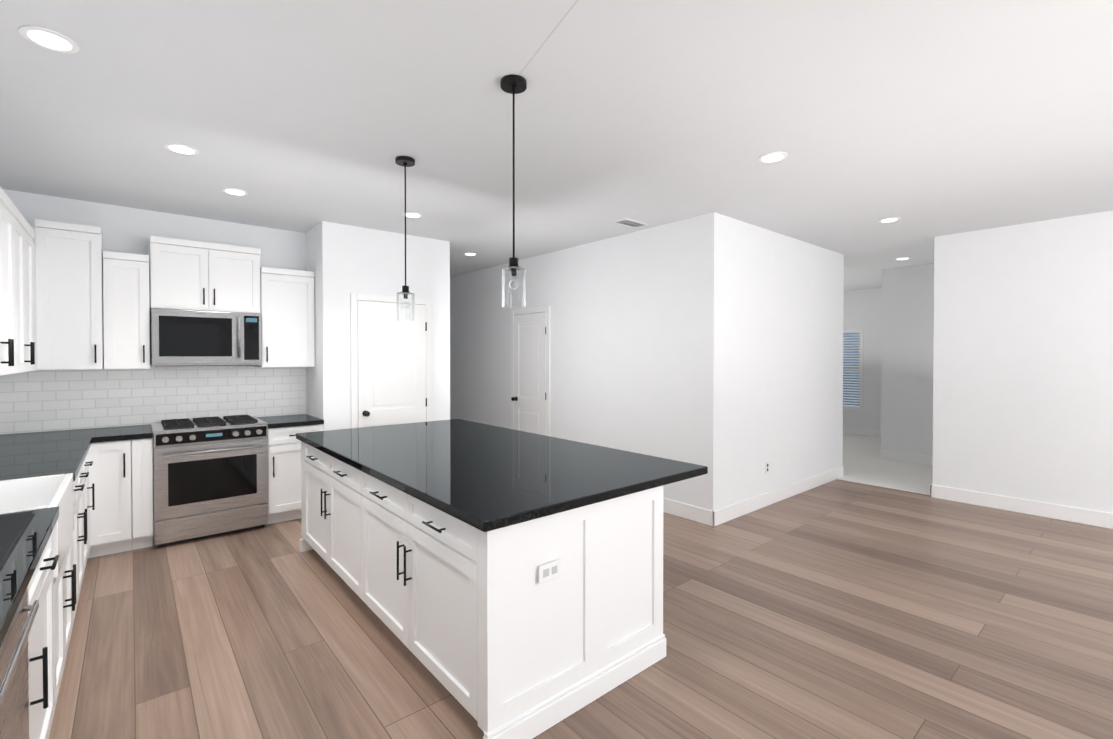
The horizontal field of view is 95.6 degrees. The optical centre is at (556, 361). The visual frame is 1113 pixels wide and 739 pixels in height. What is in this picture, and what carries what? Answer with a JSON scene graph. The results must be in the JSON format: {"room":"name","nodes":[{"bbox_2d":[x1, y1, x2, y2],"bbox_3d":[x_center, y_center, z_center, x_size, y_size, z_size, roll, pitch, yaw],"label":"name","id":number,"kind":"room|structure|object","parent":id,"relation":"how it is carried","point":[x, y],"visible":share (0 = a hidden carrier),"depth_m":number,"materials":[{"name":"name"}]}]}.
{"room":"kitchen","nodes":[
{"label":"kitchen","id":0,"kind":"room"},
{"bbox_2d":[0,506,39,513],"bbox_3d":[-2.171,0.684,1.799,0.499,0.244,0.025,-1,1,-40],"label":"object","id":1,"kind":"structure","parent":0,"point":[21,507],"depth_m":1.93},
{"bbox_2d":[0,189,303,488],"bbox_3d":[-3.430,0.069,4.482,2.190,2.740,0.120,-1,1,-40],"label":"wall","id":2,"kind":"structure","parent":0,"point":[124,229],"depth_m":4.33,"materials":[{"name":"paint"}]},
{"bbox_2d":[0,187,19,375],"bbox_3d":[-2.994,-0.403,2.492,0.348,0.955,0.805,-1,1,-40],"label":"upper cabinet","id":3,"kind":"object","parent":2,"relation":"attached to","point":[9,214],"depth_m":2.79,"materials":[{"name":"white wood"}]},
{"bbox_2d":[20,213,35,372],"bbox_3d":[-3.432,-0.408,3.010,0.348,0.955,0.805,-1,1,-40],"label":"upper cabinet","id":4,"kind":"object","parent":2,"relation":"attached to","point":[27,232],"depth_m":3.28,"materials":[{"name":"white wood"}]},
{"bbox_2d":[36,239,43,369],"bbox_3d":[-3.775,-0.387,3.417,0.348,0.905,0.387,-1,1,-40],"label":"upper cabinet","id":5,"kind":"object","parent":2,"relation":"attached to","point":[39,298],"depth_m":3.66,"materials":[{"name":"white wood"}]},
{"bbox_2d":[32,219,115,369],"bbox_3d":[-3.722,-0.488,3.919,0.427,1.095,0.348,-1,1,-40],"label":"upper cabinet","id":6,"kind":"object","parent":2,"relation":"attached to","point":[73,296],"depth_m":3.80,"materials":[{"name":"white wood"}]},
{"bbox_2d":[116,252,151,368],"bbox_3d":[-3.499,-0.399,4.108,0.280,0.915,0.348,-1,1,-40],"label":"upper cabinet","id":7,"kind":"object","parent":2,"relation":"attached to","point":[133,271],"depth_m":4.01,"materials":[{"name":"white wood"}]},
{"bbox_2d":[0,365,305,433],"bbox_3d":[-3.388,0.724,4.439,2.188,1.430,0.008,-1,1,-40],"label":"tile backsplash","id":8,"kind":"structure","parent":2,"relation":"attached to","point":[42,400],"depth_m":4.29,"materials":[{"name":"white tile"}]},
{"bbox_2d":[149,235,263,314],"bbox_3d":[-3.090,-0.728,4.450,0.779,0.585,0.348,-1,1,-40],"label":"upper cabinet","id":9,"kind":"object","parent":2,"relation":"attached to","point":[192,275],"depth_m":4.30,"materials":[{"name":"white wood"}]},
{"bbox_2d":[150,309,261,365],"bbox_3d":[-3.057,-0.197,4.417,0.770,0.463,0.450,-1,1,-40],"label":"microwave","id":10,"kind":"object","parent":9,"relation":"attached to","point":[191,338],"visible":1,"depth_m":4.26,"materials":[{"name":"silver metal"}]},
{"bbox_2d":[254,267,314,366],"bbox_3d":[-2.616,-0.407,4.853,0.452,0.915,0.348,-1,1,-40],"label":"upper cabinet","id":11,"kind":"object","parent":2,"relation":"attached to","point":[287,321],"depth_m":4.73,"materials":[{"name":"white wood"}]},
{"bbox_2d":[304,221,339,430],"bbox_3d":[-3.412,0.050,6.251,0.120,2.740,4.000,-1,1,-40],"label":"wall","id":12,"kind":"structure","parent":0,"point":[321,242],"depth_m":4.75,"materials":[{"name":"paint"}]},
{"bbox_2d":[340,224,439,428],"bbox_3d":[-1.702,0.062,5.155,1.020,2.740,0.120,-1,1,-40],"label":"wall","id":13,"kind":"structure","parent":0,"point":[372,261],"depth_m":5.04,"materials":[{"name":"paint"}]},
{"bbox_2d":[350,293,431,427],"bbox_3d":[-1.626,0.384,5.076,0.834,2.088,0.101,-1,1,-40],"label":"pantry door","id":14,"kind":"structure","parent":13,"relation":"in","point":[391,369],"depth_m":5.07,"materials":[{"name":"white wood"}]},
{"bbox_2d":[440,240,451,419],"bbox_3d":[-2.503,0.042,7.018,0.120,2.740,4.000,-1,1,-40],"label":"wall","id":15,"kind":"structure","parent":0,"point":[445,279],"depth_m":5.49,"materials":[{"name":"paint"}]},
{"bbox_2d":[0,0,1112,290],"bbox_3d":[2.416,-1.353,4.665,11.680,0.101,13.920,-1,1,-40],"label":"ceiling","id":16,"kind":"structure","parent":0,"point":[926,122],"depth_m":2.63,"materials":[{"name":"paint"}]},
{"bbox_2d":[19,25,79,53],"bbox_3d":[-1.996,-1.271,1.988,0.169,0.007,0.180,-1,1,-40],"label":"recessed light","id":17,"kind":"object","parent":16,"relation":"in","point":[49,39],"depth_m":1.98,"materials":[{"name":"white plastic"}]},
{"bbox_2d":[164,143,198,154],"bbox_3d":[-2.255,-1.282,3.035,0.166,0.007,0.179,-1,1,-40],"label":"recessed light","id":18,"kind":"object","parent":16,"relation":"in","point":[174,147],"depth_m":3.04,"materials":[{"name":"white plastic"}]},
{"bbox_2d":[222,188,247,195],"bbox_3d":[-2.436,-1.291,3.822,0.166,0.007,0.183,-1,1,-40],"label":"recessed light","id":19,"kind":"object","parent":16,"relation":"in","point":[233,191],"depth_m":3.82,"materials":[{"name":"white plastic"}]},
{"bbox_2d":[395,156,414,320],"bbox_3d":[-0.964,-0.775,3.218,0.120,1.026,0.120,-1,1,-40],"label":"pendant light","id":20,"kind":"object","parent":16,"relation":"hanging from","point":[405,161],"visible":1,"depth_m":3.21,"materials":[{"name":"black metal"}]},
{"bbox_2d":[402,212,421,217],"bbox_3d":[-1.272,-1.297,4.452,0.162,0.007,0.178,-1,1,-40],"label":"recessed light","id":21,"kind":"object","parent":16,"relation":"in","point":[408,214],"depth_m":4.46,"materials":[{"name":"white plastic"}]},
{"bbox_2d":[500,74,526,306],"bbox_3d":[-0.196,-0.766,2.308,0.120,1.026,0.120,-1,1,-40],"label":"pendant light","id":22,"kind":"object","parent":16,"relation":"hanging from","point":[513,84],"visible":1,"depth_m":2.30,"materials":[{"name":"black metal"}]},
{"bbox_2d":[613,218,647,227],"bbox_3d":[0.698,-1.299,4.732,0.320,0.009,0.160,-1,1,-40],"label":"ceiling vent","id":23,"kind":"object","parent":16,"relation":"in","point":[630,222],"visible":1,"depth_m":4.72,"materials":[{"name":"white metal"}]},
{"bbox_2d":[758,152,787,162],"bbox_3d":[1.354,-1.284,3.162,0.176,0.007,0.171,-1,1,-40],"label":"recessed light","id":24,"kind":"object","parent":16,"relation":"in","point":[771,157],"depth_m":3.16,"materials":[{"name":"white plastic"}]},
{"bbox_2d":[878,217,899,222],"bbox_3d":[3.042,-1.299,4.611,0.179,0.007,0.163,-1,1,-40],"label":"recessed light","id":25,"kind":"object","parent":16,"relation":"in","point":[891,219],"depth_m":4.61,"materials":[{"name":"white plastic"}]},
{"bbox_2d":[49,479,1112,738],"bbox_3d":[0.819,1.491,3.346,7.500,0.080,13.920,-1,1,-40],"label":"floor","id":26,"kind":"structure","parent":0,"point":[839,609],"depth_m":2.64,"materials":[{"name":"brown wood"}]},
{"bbox_2d":[0,566,39,738],"bbox_3d":[-1.554,1.044,1.012,0.621,0.860,0.774,-1,1,-40],"label":"base cabinet","id":27,"kind":"object","parent":26,"relation":"on","point":[20,656],"depth_m":1.36,"materials":[{"name":"white wood"}]},
{"bbox_2d":[0,586,38,738],"bbox_3d":[-1.535,1.045,1.027,0.630,0.860,0.640,-1,1,-40],"label":"dishwasher","id":28,"kind":"object","parent":27,"relation":"in","point":[14,678],"depth_m":1.28,"materials":[{"name":"grey"}]},
{"bbox_2d":[0,506,59,649],"bbox_3d":[-1.529,0.595,0.994,0.626,0.040,2.031,-1,1,-40],"label":"countertop","id":29,"kind":"structure","parent":27,"relation":"on","point":[25,535],"depth_m":1.53,"materials":[{"name":"black stone"}]},
{"bbox_2d":[0,458,87,590],"bbox_3d":[-2.924,1.027,2.633,0.618,0.860,0.909,-1,1,-40],"label":"base cabinet","id":30,"kind":"object","parent":26,"relation":"on","point":[71,501],"depth_m":2.43,"materials":[{"name":"white wood"}]},
{"bbox_2d":[0,438,91,477],"bbox_3d":[-3.120,0.575,2.879,0.626,0.040,1.462,-1,1,-40],"label":"countertop","id":31,"kind":"structure","parent":30,"relation":"on","point":[65,456],"depth_m":2.92,"materials":[{"name":"black stone"}]},
{"bbox_2d":[0,474,63,485],"bbox_3d":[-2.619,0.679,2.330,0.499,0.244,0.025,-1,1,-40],"label":"sink","id":32,"kind":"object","parent":31,"relation":"in","point":[39,477],"depth_m":2.41,"materials":[{"name":"white ceramic"}]},
{"bbox_2d":[40,522,59,738],"bbox_3d":[-1.990,1.039,1.529,0.621,0.860,0.710,-1,1,-40],"label":"base cabinet","id":33,"kind":"object","parent":26,"relation":"on","point":[50,564],"depth_m":1.89,"materials":[{"name":"white wood"}]},
{"bbox_2d":[56,522,79,683],"bbox_3d":[-2.421,1.154,2.047,0.629,0.620,0.894,-1,1,-40],"label":"base cabinet","id":34,"kind":"object","parent":26,"relation":"on","point":[68,588],"depth_m":2.29,"materials":[{"name":"white wood"}]},
{"bbox_2d":[88,542,91,557],"bbox_3d":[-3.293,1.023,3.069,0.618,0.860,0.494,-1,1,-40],"label":"base cabinet","id":35,"kind":"object","parent":26,"relation":"on","point":[89,543],"depth_m":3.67,"materials":[{"name":"white wood"}]},
{"bbox_2d":[88,442,99,557],"bbox_3d":[-3.502,1.020,3.351,0.661,0.860,0.326,-1,1,-40],"label":"base cabinet","id":36,"kind":"object","parent":26,"relation":"on","point":[94,450],"depth_m":3.66,"materials":[{"name":"white wood"}]},
{"bbox_2d":[100,438,143,555],"bbox_3d":[-3.469,1.013,3.972,0.314,0.860,0.619,-1,1,-40],"label":"base cabinet","id":37,"kind":"object","parent":26,"relation":"on","point":[121,506],"depth_m":3.77,"materials":[{"name":"white wood"}]},
{"bbox_2d":[0,426,151,441],"bbox_3d":[-3.663,0.565,3.788,0.969,0.040,0.627,-1,1,-40],"label":"countertop","id":38,"kind":"structure","parent":37,"relation":"on","point":[123,433],"depth_m":3.78,"materials":[{"name":"black stone"}]},
{"bbox_2d":[151,415,267,546],"bbox_3d":[-2.968,0.972,4.324,0.776,0.937,0.708,-1,1,-40],"label":"range","id":39,"kind":"object","parent":26,"relation":"on","point":[210,476],"visible":1,"depth_m":4.09,"materials":[{"name":"silver metal"}]},
{"bbox_2d":[266,426,322,524],"bbox_3d":[-2.531,1.005,4.764,0.456,0.860,0.619,-1,1,-40],"label":"base cabinet","id":40,"kind":"object","parent":26,"relation":"on","point":[284,450],"depth_m":4.48,"materials":[{"name":"white wood"}]},
{"bbox_2d":[258,414,323,429],"bbox_3d":[-2.523,0.555,4.750,0.456,0.040,0.627,-1,1,-40],"label":"countertop","id":41,"kind":"structure","parent":40,"relation":"on","point":[273,422],"depth_m":4.61,"materials":[{"name":"black stone"}]},
{"bbox_2d":[298,439,669,738],"bbox_3d":[-0.717,1.023,3.157,1.068,0.860,2.648,-1,1,-40],"label":"kitchen island","id":42,"kind":"object","parent":26,"relation":"on","point":[503,583],"depth_m":2.17,"materials":[{"name":"white wood"}]},
{"bbox_2d":[296,419,707,534],"bbox_3d":[-0.589,0.571,3.260,1.390,0.040,2.680,-1,1,-40],"label":"island countertop","id":43,"kind":"structure","parent":42,"relation":"on","point":[494,478],"depth_m":2.66,"materials":[{"name":"black stone"}]},
{"bbox_2d":[452,212,723,510],"bbox_3d":[-0.680,0.043,6.921,0.120,2.740,6.500,-1,1,-40],"label":"wall","id":44,"kind":"structure","parent":0,"point":[637,318],"depth_m":5.19,"materials":[{"name":"paint"}]},
{"bbox_2d":[511,306,549,435],"bbox_3d":[-0.372,0.371,6.386,0.101,2.088,0.804,-1,1,-40],"label":"hall door","id":45,"kind":"structure","parent":44,"relation":"in","point":[530,370],"depth_m":6.38,"materials":[{"name":"white wood"}]},
{"bbox_2d":[663,498,707,524],"bbox_3d":[0.639,1.363,5.267,0.015,0.135,2.210,-1,1,-40],"label":"baseboard","id":46,"kind":"structure","parent":44,"relation":"attached to","point":[697,514],"depth_m":4.61,"materials":[{"name":"white"}]},
{"bbox_2d":[724,215,839,506],"bbox_3d":[2.421,0.059,5.364,2.550,2.740,0.120,-1,1,-40],"label":"wall","id":47,"kind":"structure","parent":0,"point":[732,329],"depth_m":5.15,"materials":[{"name":"paint"}]},
{"bbox_2d":[765,461,768,473],"bbox_3d":[2.099,1.053,5.019,0.072,0.114,0.006,-1,1,-40],"label":"electrical outlet plate","id":48,"kind":"object","parent":47,"relation":"attached to","point":[766,467],"visible":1,"depth_m":5.01,"materials":[{"name":"white plastic"}]},
{"bbox_2d":[707,466,842,526],"bbox_3d":[2.446,1.363,5.312,2.836,0.135,0.020,-1,1,-40],"label":"baseboard","id":49,"kind":"structure","parent":47,"relation":"attached to","point":[722,515],"depth_m":5.03,"materials":[{"name":"white"}]},
{"bbox_2d":[840,254,843,465],"bbox_3d":[1.721,0.029,8.293,0.120,2.740,5.500,-1,1,-40],"label":"wall","id":50,"kind":"structure","parent":0,"point":[841,255],"depth_m":6.20,"materials":[{"name":"paint"}]},
{"bbox_2d":[844,288,879,429],"bbox_3d":[4.959,0.006,10.503,0.120,2.740,6.300,-1,1,-40],"label":"wall","id":51,"kind":"structure","parent":0,"point":[861,307],"depth_m":9.41,"materials":[{"name":"paint"}]},
{"bbox_2d":[843,329,863,409],"bbox_3d":[5.597,0.150,9.643,0.015,1.530,0.480,-1,1,-40],"label":"window","id":52,"kind":"structure","parent":51,"relation":"in","point":[853,369],"depth_m":9.59,"materials":[{"name":"white"}]},
{"bbox_2d":[843,426,880,436],"bbox_3d":[4.933,1.309,10.442,0.015,0.135,5.980,-1,1,-40],"label":"baseboard","id":53,"kind":"structure","parent":51,"relation":"attached to","point":[846,430],"depth_m":9.47,"materials":[{"name":"white wood"}]},
{"bbox_2d":[838,433,932,494],"bbox_3d":[4.469,1.441,8.076,4.180,0.080,9.400,-1,1,-40],"label":"floor","id":54,"kind":"structure","parent":0,"point":[863,463],"depth_m":6.62,"materials":[{"name":"white paint"}]},
{"bbox_2d":[880,264,931,454],"bbox_3d":[6.068,0.055,5.780,0.120,2.740,4.090,-1,1,-40],"label":"wall","id":55,"kind":"structure","parent":0,"point":[905,292],"depth_m":7.07,"materials":[{"name":"paint"}]},
{"bbox_2d":[879,449,932,465],"bbox_3d":[5.972,1.357,5.801,0.016,0.135,3.986,-1,1,-40],"label":"baseboard","id":56,"kind":"structure","parent":55,"relation":"attached to","point":[883,454],"depth_m":7.06,"materials":[{"name":"white wood"}]},
{"bbox_2d":[928,210,1112,512],"bbox_3d":[6.041,0.085,2.943,0.120,2.740,6.290,-1,1,-40],"label":"wall","id":57,"kind":"structure","parent":0,"point":[1022,314],"depth_m":4.75,"materials":[{"name":"paint"}]},
{"bbox_2d":[930,484,1112,528],"bbox_3d":[5.984,1.388,2.919,0.016,0.135,6.306,-1,1,-40],"label":"baseboard","id":58,"kind":"structure","parent":57,"relation":"attached to","point":[1007,503],"depth_m":4.75,"materials":[{"name":"white"}]}
]}

